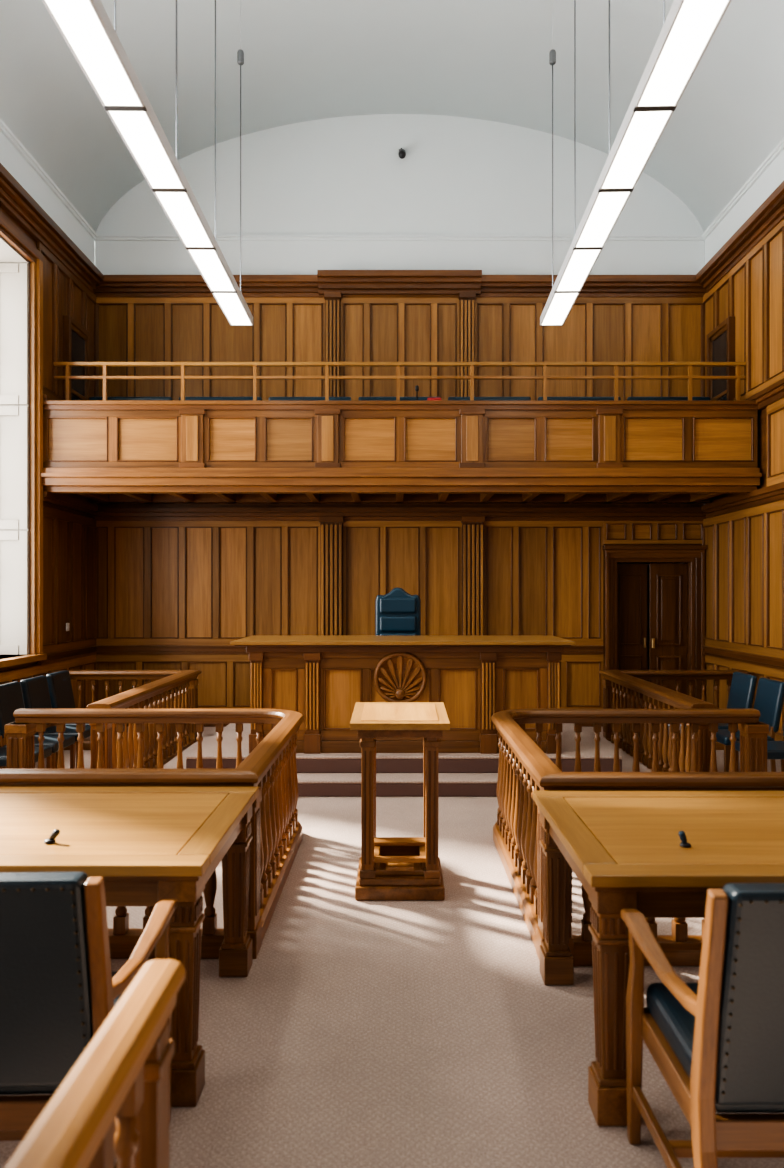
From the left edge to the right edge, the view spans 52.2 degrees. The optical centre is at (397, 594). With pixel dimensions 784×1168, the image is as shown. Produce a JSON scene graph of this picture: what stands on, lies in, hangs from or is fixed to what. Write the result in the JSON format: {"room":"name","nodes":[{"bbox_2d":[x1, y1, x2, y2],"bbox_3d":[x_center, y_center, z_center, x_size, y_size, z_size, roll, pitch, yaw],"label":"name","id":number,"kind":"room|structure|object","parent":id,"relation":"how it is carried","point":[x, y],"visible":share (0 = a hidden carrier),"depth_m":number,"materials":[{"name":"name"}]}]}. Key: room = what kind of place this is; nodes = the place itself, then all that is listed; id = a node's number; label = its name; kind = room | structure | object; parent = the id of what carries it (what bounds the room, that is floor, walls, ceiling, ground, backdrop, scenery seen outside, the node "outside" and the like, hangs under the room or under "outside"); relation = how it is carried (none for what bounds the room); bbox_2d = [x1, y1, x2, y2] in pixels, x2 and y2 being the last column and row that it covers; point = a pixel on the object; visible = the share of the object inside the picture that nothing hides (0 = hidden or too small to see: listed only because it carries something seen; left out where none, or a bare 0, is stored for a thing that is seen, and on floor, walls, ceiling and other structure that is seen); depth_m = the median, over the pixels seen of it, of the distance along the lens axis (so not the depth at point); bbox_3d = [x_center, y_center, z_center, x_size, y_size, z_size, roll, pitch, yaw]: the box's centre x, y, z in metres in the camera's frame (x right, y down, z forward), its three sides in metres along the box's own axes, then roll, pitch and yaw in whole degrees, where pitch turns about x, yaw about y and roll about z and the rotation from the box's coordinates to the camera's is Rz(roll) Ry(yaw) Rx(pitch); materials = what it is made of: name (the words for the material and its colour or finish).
{"room":"courtroom","nodes":[
{"label":"courtroom","id":0,"kind":"room"},
{"bbox_2d":[0,131,96,727],"bbox_3d":[-3.905,-1.450,4.080,0.490,6.100,11.360,0,0,0],"label":"wall","id":1,"kind":"structure","parent":0,"point":[69,539],"depth_m":8.77,"materials":[{"name":"paint"}]},
{"bbox_2d":[0,214,46,667],"bbox_3d":[-3.875,-1.410,7.200,0.550,4.140,2.000,0,0,0],"label":"window","id":2,"kind":"structure","parent":1,"relation":"in","point":[14,268],"depth_m":8.03,"materials":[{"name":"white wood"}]},
{"bbox_2d":[0,118,96,238],"bbox_3d":[-3.675,-4.350,4.055,0.050,0.060,11.310,0,0,0],"label":"crown molding","id":3,"kind":"structure","parent":1,"relation":"attached to","point":[4,129],"depth_m":8.31,"materials":[{"name":"paint"}]},
{"bbox_2d":[0,163,102,664],"bbox_3d":[-3.615,-1.560,4.045,0.170,4.560,11.290,0,0,0],"label":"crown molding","id":4,"kind":"structure","parent":1,"relation":"attached to","point":[15,200],"depth_m":8.40,"materials":[{"name":"brown wood"}]},
{"bbox_2d":[63,315,90,399],"bbox_3d":[-3.658,-2.220,9.110,0.085,1.720,0.620,0,0,0],"label":"door","id":5,"kind":"structure","parent":1,"relation":"in","point":[76,339],"depth_m":9.08,"materials":[{"name":"brown wood"}]},
{"bbox_2d":[40,362,761,503],"bbox_3d":[0.020,-1.768,8.875,7.350,1.415,1.510,0,0,0],"label":"balcony","id":6,"kind":"object","parent":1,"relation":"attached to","point":[104,451],"visible":1,"depth_m":8.23,"materials":[{"name":"brown wood"}]},
{"bbox_2d":[89,397,171,399],"bbox_3d":[-3.105,-1.825,9.105,0.960,0.949,0.450,0,0,0],"label":"upholstered bench","id":7,"kind":"object","parent":6,"relation":"on","point":[90,398],"visible":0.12,"depth_m":9.26,"materials":[{"name":"leather"}]},
{"bbox_2d":[179,397,261,399],"bbox_3d":[-2.063,-1.825,9.105,0.960,0.949,0.450,0,0,0],"label":"upholstered bench","id":8,"kind":"object","parent":6,"relation":"on","point":[186,398],"visible":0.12,"depth_m":9.26,"materials":[{"name":"blue leather"}]},
{"bbox_2d":[269,397,350,399],"bbox_3d":[-1.022,-1.825,9.105,0.960,0.949,0.450,0,0,0],"label":"upholstered bench","id":9,"kind":"object","parent":6,"relation":"on","point":[270,398],"visible":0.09,"depth_m":9.26,"materials":[{"name":"blue leather"}]},
{"bbox_2d":[358,397,440,399],"bbox_3d":[0.020,-1.825,9.105,0.960,0.949,0.450,0,0,0],"label":"upholstered bench","id":10,"kind":"object","parent":6,"relation":"on","point":[359,398],"visible":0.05,"depth_m":9.26,"materials":[{"name":"blue leather"}]},
{"bbox_2d":[415,385,418,399],"bbox_3d":[0.200,-2.106,8.400,0.070,0.188,0.068,0,0,0],"label":"microphone","id":11,"kind":"object","parent":6,"relation":"on","point":[416,386],"visible":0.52,"depth_m":8.39,"materials":[{"name":"black plastic"}]},
{"bbox_2d":[448,397,530,399],"bbox_3d":[1.062,-1.825,9.105,0.960,0.949,0.450,0,0,0],"label":"upholstered bench","id":12,"kind":"object","parent":6,"relation":"on","point":[449,398],"visible":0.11,"depth_m":9.26,"materials":[{"name":"blue leather"}]},
{"bbox_2d":[537,397,620,399],"bbox_3d":[2.103,-1.825,9.105,0.960,0.949,0.450,0,0,0],"label":"upholstered bench","id":13,"kind":"object","parent":6,"relation":"on","point":[539,398],"visible":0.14,"depth_m":9.26,"materials":[{"name":"blue leather"}]},
{"bbox_2d":[627,397,709,399],"bbox_3d":[3.145,-1.825,9.105,0.960,0.949,0.450,0,0,0],"label":"upholstered bench","id":14,"kind":"object","parent":6,"relation":"on","point":[628,398],"visible":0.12,"depth_m":9.26,"materials":[{"name":"blue leather"}]},
{"bbox_2d":[0,726,783,1167],"bbox_3d":[0.020,1.650,4.080,7.440,0.100,11.360,0,0,0],"label":"floor","id":15,"kind":"structure","parent":0,"point":[358,1033],"depth_m":2.92,"materials":[{"name":"carpet"}]},
{"bbox_2d":[0,734,51,767],"bbox_3d":[-2.829,1.147,5.780,0.499,0.905,0.400,0,0,0],"label":"chair","id":16,"kind":"object","parent":15,"relation":"on","point":[3,750],"visible":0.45,"depth_m":5.87,"materials":[{"name":"leather"}]},
{"bbox_2d":[0,681,74,767],"bbox_3d":[-2.849,1.147,6.260,0.499,0.905,0.400,0,0,0],"label":"chair","id":17,"kind":"object","parent":15,"relation":"on","point":[11,697],"visible":0.46,"depth_m":6.22,"materials":[{"name":"leather"}]},
{"bbox_2d":[20,675,90,767],"bbox_3d":[-2.849,1.147,6.740,0.499,0.905,0.400,0,0,0],"label":"chair","id":18,"kind":"object","parent":15,"relation":"on","point":[35,690],"visible":0.33,"depth_m":6.67,"materials":[{"name":"leather"}]},
{"bbox_2d":[46,670,116,767],"bbox_3d":[-2.849,1.147,7.220,0.499,0.905,0.400,0,0,0],"label":"chair","id":19,"kind":"object","parent":15,"relation":"on","point":[59,683],"visible":0.23,"depth_m":7.15,"materials":[{"name":"leather"}]},
{"bbox_2d":[0,872,176,1167],"bbox_3d":[-0.989,1.122,2.104,0.670,0.963,0.645,0,0,-2],"label":"armchair","id":20,"kind":"object","parent":15,"relation":"on","point":[58,984],"visible":0.64,"depth_m":1.85,"materials":[{"name":"leather"}]},
{"bbox_2d":[4,959,185,1167],"bbox_3d":[-0.450,1.149,0.995,0.110,0.902,1.090,0,0,0],"label":"balustrade","id":21,"kind":"object","parent":15,"relation":"on","point":[122,1076],"visible":1,"depth_m":1.27,"materials":[{"name":"brown wood"}]},
{"bbox_2d":[47,670,201,767],"bbox_3d":[-2.829,1.190,7.063,1.541,0.820,2.656,0,0,0],"label":"balustrade","id":22,"kind":"object","parent":15,"relation":"on","point":[168,685],"visible":0.57,"depth_m":7.33,"materials":[{"name":"brown wood"}]},
{"bbox_2d":[0,787,258,1106],"bbox_3d":[-1.452,1.217,2.980,1.695,0.764,1.020,0,0,0],"label":"table","id":23,"kind":"object","parent":15,"relation":"on","point":[149,846],"visible":0.9,"depth_m":2.78,"materials":[{"name":"brown wood"}]},
{"bbox_2d":[44,829,59,843],"bbox_3d":[-1.167,0.812,2.700,0.052,0.044,0.036,0,0,0],"label":"microphone","id":24,"kind":"object","parent":23,"relation":"on","point":[56,832],"visible":1,"depth_m":2.69,"materials":[{"name":"black plastic"}]},
{"bbox_2d":[0,709,303,958],"bbox_3d":[-1.634,1.190,4.524,2.042,0.820,2.042,0,0,0],"label":"balustrade","id":25,"kind":"object","parent":15,"relation":"on","point":[276,830],"visible":0.62,"depth_m":4.26,"materials":[{"name":"brown wood"}]},
{"bbox_2d":[350,702,449,899],"bbox_3d":[0.010,1.118,4.450,0.520,0.962,0.600,0,0,0],"label":"lectern","id":26,"kind":"object","parent":15,"relation":"on","point":[389,868],"visible":1,"depth_m":4.21,"materials":[{"name":"brown wood"}]},
{"bbox_2d":[163,723,651,796],"bbox_3d":[0.050,1.464,7.617,4.160,0.269,2.565,0,0,0],"label":"dais","id":27,"kind":"object","parent":15,"relation":"on","point":[322,774],"visible":0.45,"depth_m":6.60,"materials":[{"name":"carpet"}]},
{"bbox_2d":[375,587,420,634],"bbox_3d":[0.000,0.625,8.080,0.650,1.407,0.580,0,0,0],"label":"chair","id":28,"kind":"object","parent":27,"relation":"on","point":[397,612],"visible":0.37,"depth_m":8.23,"materials":[{"name":"blue leather"}]},
{"bbox_2d":[380,598,415,634],"bbox_3d":[0.000,0.379,8.260,0.380,0.700,0.060,0,0,0],"label":"cushion","id":29,"kind":"object","parent":28,"relation":"on","point":[397,615],"depth_m":8.23,"materials":[{"name":"blue leather"}]},
{"bbox_2d":[230,635,574,753],"bbox_3d":[0.040,0.857,7.120,2.860,0.944,1.000,0,0,0],"label":"bench","id":30,"kind":"object","parent":27,"relation":"on","point":[322,678],"visible":0.85,"depth_m":6.74,"materials":[{"name":"brown wood"}]},
{"bbox_2d":[491,709,783,965],"bbox_3d":[1.556,1.190,4.489,1.897,0.820,2.112,0,0,0],"label":"balustrade","id":31,"kind":"object","parent":15,"relation":"on","point":[524,768],"visible":0.61,"depth_m":4.29,"materials":[{"name":"brown wood"}]},
{"bbox_2d":[533,791,783,1125],"bbox_3d":[1.438,1.217,2.900,1.725,0.764,1.040,0,0,0],"label":"table","id":32,"kind":"object","parent":15,"relation":"on","point":[624,849],"visible":0.91,"depth_m":2.65,"materials":[{"name":"brown wood"}]},
{"bbox_2d":[678,831,690,847],"bbox_3d":[0.953,0.809,2.660,0.040,0.050,0.036,0,0,0],"label":"microphone","id":33,"kind":"object","parent":32,"relation":"on","point":[682,835],"visible":1,"depth_m":2.65,"materials":[{"name":"black plastic"}]},
{"bbox_2d":[599,670,748,771],"bbox_3d":[2.854,1.190,7.063,1.491,0.820,2.656,0,0,0],"label":"balustrade","id":34,"kind":"object","parent":15,"relation":"on","point":[632,683],"visible":0.55,"depth_m":7.20,"materials":[{"name":"brown wood"}]},
{"bbox_2d":[621,883,783,1167],"bbox_3d":[0.985,1.122,2.039,0.670,0.963,0.645,0,0,0],"label":"armchair","id":35,"kind":"object","parent":15,"relation":"on","point":[717,1041],"visible":1,"depth_m":1.81,"materials":[{"name":"leather"}]},
{"bbox_2d":[685,672,756,763],"bbox_3d":[2.849,1.147,7.080,0.499,0.905,0.400,0,0,0],"label":"chair","id":36,"kind":"object","parent":15,"relation":"on","point":[743,685],"visible":0.24,"depth_m":7.02,"materials":[{"name":"blue leather"}]},
{"bbox_2d":[716,678,783,771],"bbox_3d":[2.849,1.147,6.560,0.499,0.905,0.400,0,0,0],"label":"chair","id":37,"kind":"object","parent":15,"relation":"on","point":[769,700],"visible":0.41,"depth_m":6.43,"materials":[{"name":"blue leather"}]},
{"bbox_2d":[735,724,783,771],"bbox_3d":[2.849,1.147,6.020,0.499,0.905,0.400,0,0,0],"label":"chair","id":38,"kind":"object","parent":15,"relation":"on","point":[775,749],"visible":0.34,"depth_m":6.05,"materials":[{"name":"blue leather"}]},
{"bbox_2d":[0,0,783,232],"bbox_3d":[0.020,-5.185,4.130,7.440,1.670,11.460,0,0,0],"label":"ceiling","id":39,"kind":"structure","parent":0,"point":[305,60],"depth_m":8.37,"materials":[{"name":"paint"}]},
{"bbox_2d":[42,0,253,325],"bbox_3d":[-1.459,-4.154,4.690,0.220,3.132,6.020,0,0,-1],"label":"pendant light","id":40,"kind":"object","parent":39,"relation":"hanging from","point":[86,27],"visible":1,"depth_m":4.59,"materials":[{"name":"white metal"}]},
{"bbox_2d":[46,0,140,105],"bbox_3d":[-1.448,-2.595,3.830,0.199,0.007,0.818,0,0,0],"label":"diffuser","id":41,"kind":"object","parent":40,"relation":"attached to","point":[81,23],"depth_m":3.81,"materials":[{"name":"white plastic"}]},
{"bbox_2d":[109,111,182,187],"bbox_3d":[-1.459,-2.595,4.690,0.199,0.007,0.818,0,0,0],"label":"diffuser","id":42,"kind":"object","parent":40,"relation":"attached to","point":[138,130],"depth_m":4.63,"materials":[{"name":"white plastic"}]},
{"bbox_2d":[156,192,211,246],"bbox_3d":[-1.471,-2.595,5.550,0.199,0.007,0.818,0,0,0],"label":"diffuser","id":43,"kind":"object","parent":40,"relation":"attached to","point":[180,208],"depth_m":5.51,"materials":[{"name":"white plastic"}]},
{"bbox_2d":[189,250,233,290],"bbox_3d":[-1.482,-2.595,6.410,0.199,0.007,0.818,0,0,0],"label":"diffuser","id":44,"kind":"object","parent":40,"relation":"attached to","point":[210,264],"depth_m":6.37,"materials":[{"name":"white plastic"}]},
{"bbox_2d":[214,293,250,324],"bbox_3d":[-1.494,-2.595,7.270,0.199,0.007,0.818,0,0,0],"label":"diffuser","id":45,"kind":"object","parent":40,"relation":"attached to","point":[232,305],"depth_m":7.24,"materials":[{"name":"white plastic"}]},
{"bbox_2d":[540,0,731,325],"bbox_3d":[1.382,-4.169,4.691,0.220,3.162,6.020,0,0,2],"label":"pendant light","id":46,"kind":"object","parent":39,"relation":"hanging from","point":[689,27],"visible":1,"depth_m":4.64,"materials":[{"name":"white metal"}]},
{"bbox_2d":[542,293,577,324],"bbox_3d":[1.462,-2.595,7.270,0.188,0.007,0.816,0,0,2],"label":"diffuser","id":47,"kind":"object","parent":46,"relation":"attached to","point":[559,305],"depth_m":7.24,"materials":[{"name":"white plastic"}]},
{"bbox_2d":[557,250,599,290],"bbox_3d":[1.435,-2.595,6.411,0.188,0.007,0.816,0,0,2],"label":"diffuser","id":48,"kind":"object","parent":46,"relation":"attached to","point":[578,265],"depth_m":6.37,"materials":[{"name":"white plastic"}]},
{"bbox_2d":[576,192,628,246],"bbox_3d":[1.409,-2.595,5.551,0.188,0.007,0.816,0,0,2],"label":"diffuser","id":49,"kind":"object","parent":46,"relation":"attached to","point":[605,209],"depth_m":5.51,"materials":[{"name":"white plastic"}]},
{"bbox_2d":[602,111,670,188],"bbox_3d":[1.382,-2.595,4.691,0.188,0.007,0.816,0,0,2],"label":"diffuser","id":50,"kind":"object","parent":46,"relation":"attached to","point":[642,131],"depth_m":4.64,"materials":[{"name":"white plastic"}]},
{"bbox_2d":[638,0,727,105],"bbox_3d":[1.355,-2.595,3.832,0.188,0.007,0.816,0,0,2],"label":"diffuser","id":51,"kind":"object","parent":46,"relation":"attached to","point":[692,25],"depth_m":3.81,"materials":[{"name":"white plastic"}]},
{"bbox_2d":[95,114,703,708],"bbox_3d":[0.020,-2.300,9.840,7.440,7.800,0.240,0,0,0],"label":"wall","id":52,"kind":"structure","parent":0,"point":[160,583],"depth_m":9.75,"materials":[{"name":"paint"}]},
{"bbox_2d":[127,723,602,726],"bbox_3d":[-0.600,1.525,9.740,6.200,0.150,0.040,0,0,0],"label":"baseboard","id":53,"kind":"structure","parent":52,"relation":"attached to","point":[205,724],"depth_m":9.72,"materials":[{"name":"brown wood"}]},
{"bbox_2d":[93,270,705,653],"bbox_3d":[0.020,-1.575,9.640,7.440,4.590,0.240,0,0,0],"label":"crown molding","id":54,"kind":"structure","parent":52,"relation":"attached to","point":[351,283],"depth_m":9.64,"materials":[{"name":"brown wood"}]},
{"bbox_2d":[94,234,704,240],"bbox_3d":[0.020,-4.350,9.735,7.440,0.060,0.050,0,0,0],"label":"crown molding","id":55,"kind":"structure","parent":52,"relation":"attached to","point":[100,237],"depth_m":9.73,"materials":[{"name":"paint"}]},
{"bbox_2d":[319,292,484,634],"bbox_3d":[0.050,-1.520,9.705,2.004,4.280,0.110,0,0,0],"label":"pilasters","id":56,"kind":"object","parent":52,"relation":"attached to","point":[331,527],"depth_m":9.66,"materials":[{"name":"brown wood"}]},
{"bbox_2d":[398,148,405,158],"bbox_3d":[0.050,-5.343,9.672,0.090,0.173,0.176,0,0,0],"label":"security camera","id":57,"kind":"object","parent":52,"relation":"attached to","point":[402,153],"visible":1,"depth_m":9.61,"materials":[{"name":"black plastic"}]},
{"bbox_2d":[617,563,686,723],"bbox_3d":[3.110,0.600,9.870,0.890,1.980,0.160,0,0,0],"label":"door","id":58,"kind":"structure","parent":52,"relation":"in","point":[667,581],"depth_m":9.84,"materials":[{"name":"brown wood"}]},
{"bbox_2d":[602,545,707,704],"bbox_3d":[3.107,0.500,10.140,1.255,2.200,1.040,0,0,0],"label":"door surround","id":59,"kind":"object","parent":52,"relation":"attached to","point":[694,554],"depth_m":9.68,"materials":[{"name":"brown wood"}]},
{"bbox_2d":[702,149,783,740],"bbox_3d":[3.820,-1.450,4.080,0.240,6.100,11.360,0,0,0],"label":"wall","id":60,"kind":"structure","parent":0,"point":[744,555],"depth_m":8.39,"materials":[{"name":"paint"}]},
{"bbox_2d":[707,316,734,399],"bbox_3d":[3.697,-2.220,9.160,0.085,1.720,0.640,0,0,0],"label":"door","id":61,"kind":"structure","parent":60,"relation":"in","point":[721,340],"depth_m":9.10,"materials":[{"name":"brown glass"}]},
{"bbox_2d":[696,181,783,669],"bbox_3d":[3.655,-1.560,4.045,0.170,4.560,11.290,0,0,0],"label":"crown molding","id":62,"kind":"structure","parent":60,"relation":"attached to","point":[770,213],"depth_m":8.30,"materials":[{"name":"brown wood"}]},
{"bbox_2d":[702,138,783,238],"bbox_3d":[3.715,-4.350,4.055,0.050,0.060,11.310,0,0,0],"label":"crown molding","id":63,"kind":"structure","parent":60,"relation":"attached to","point":[778,149],"depth_m":8.52,"materials":[{"name":"paint"}]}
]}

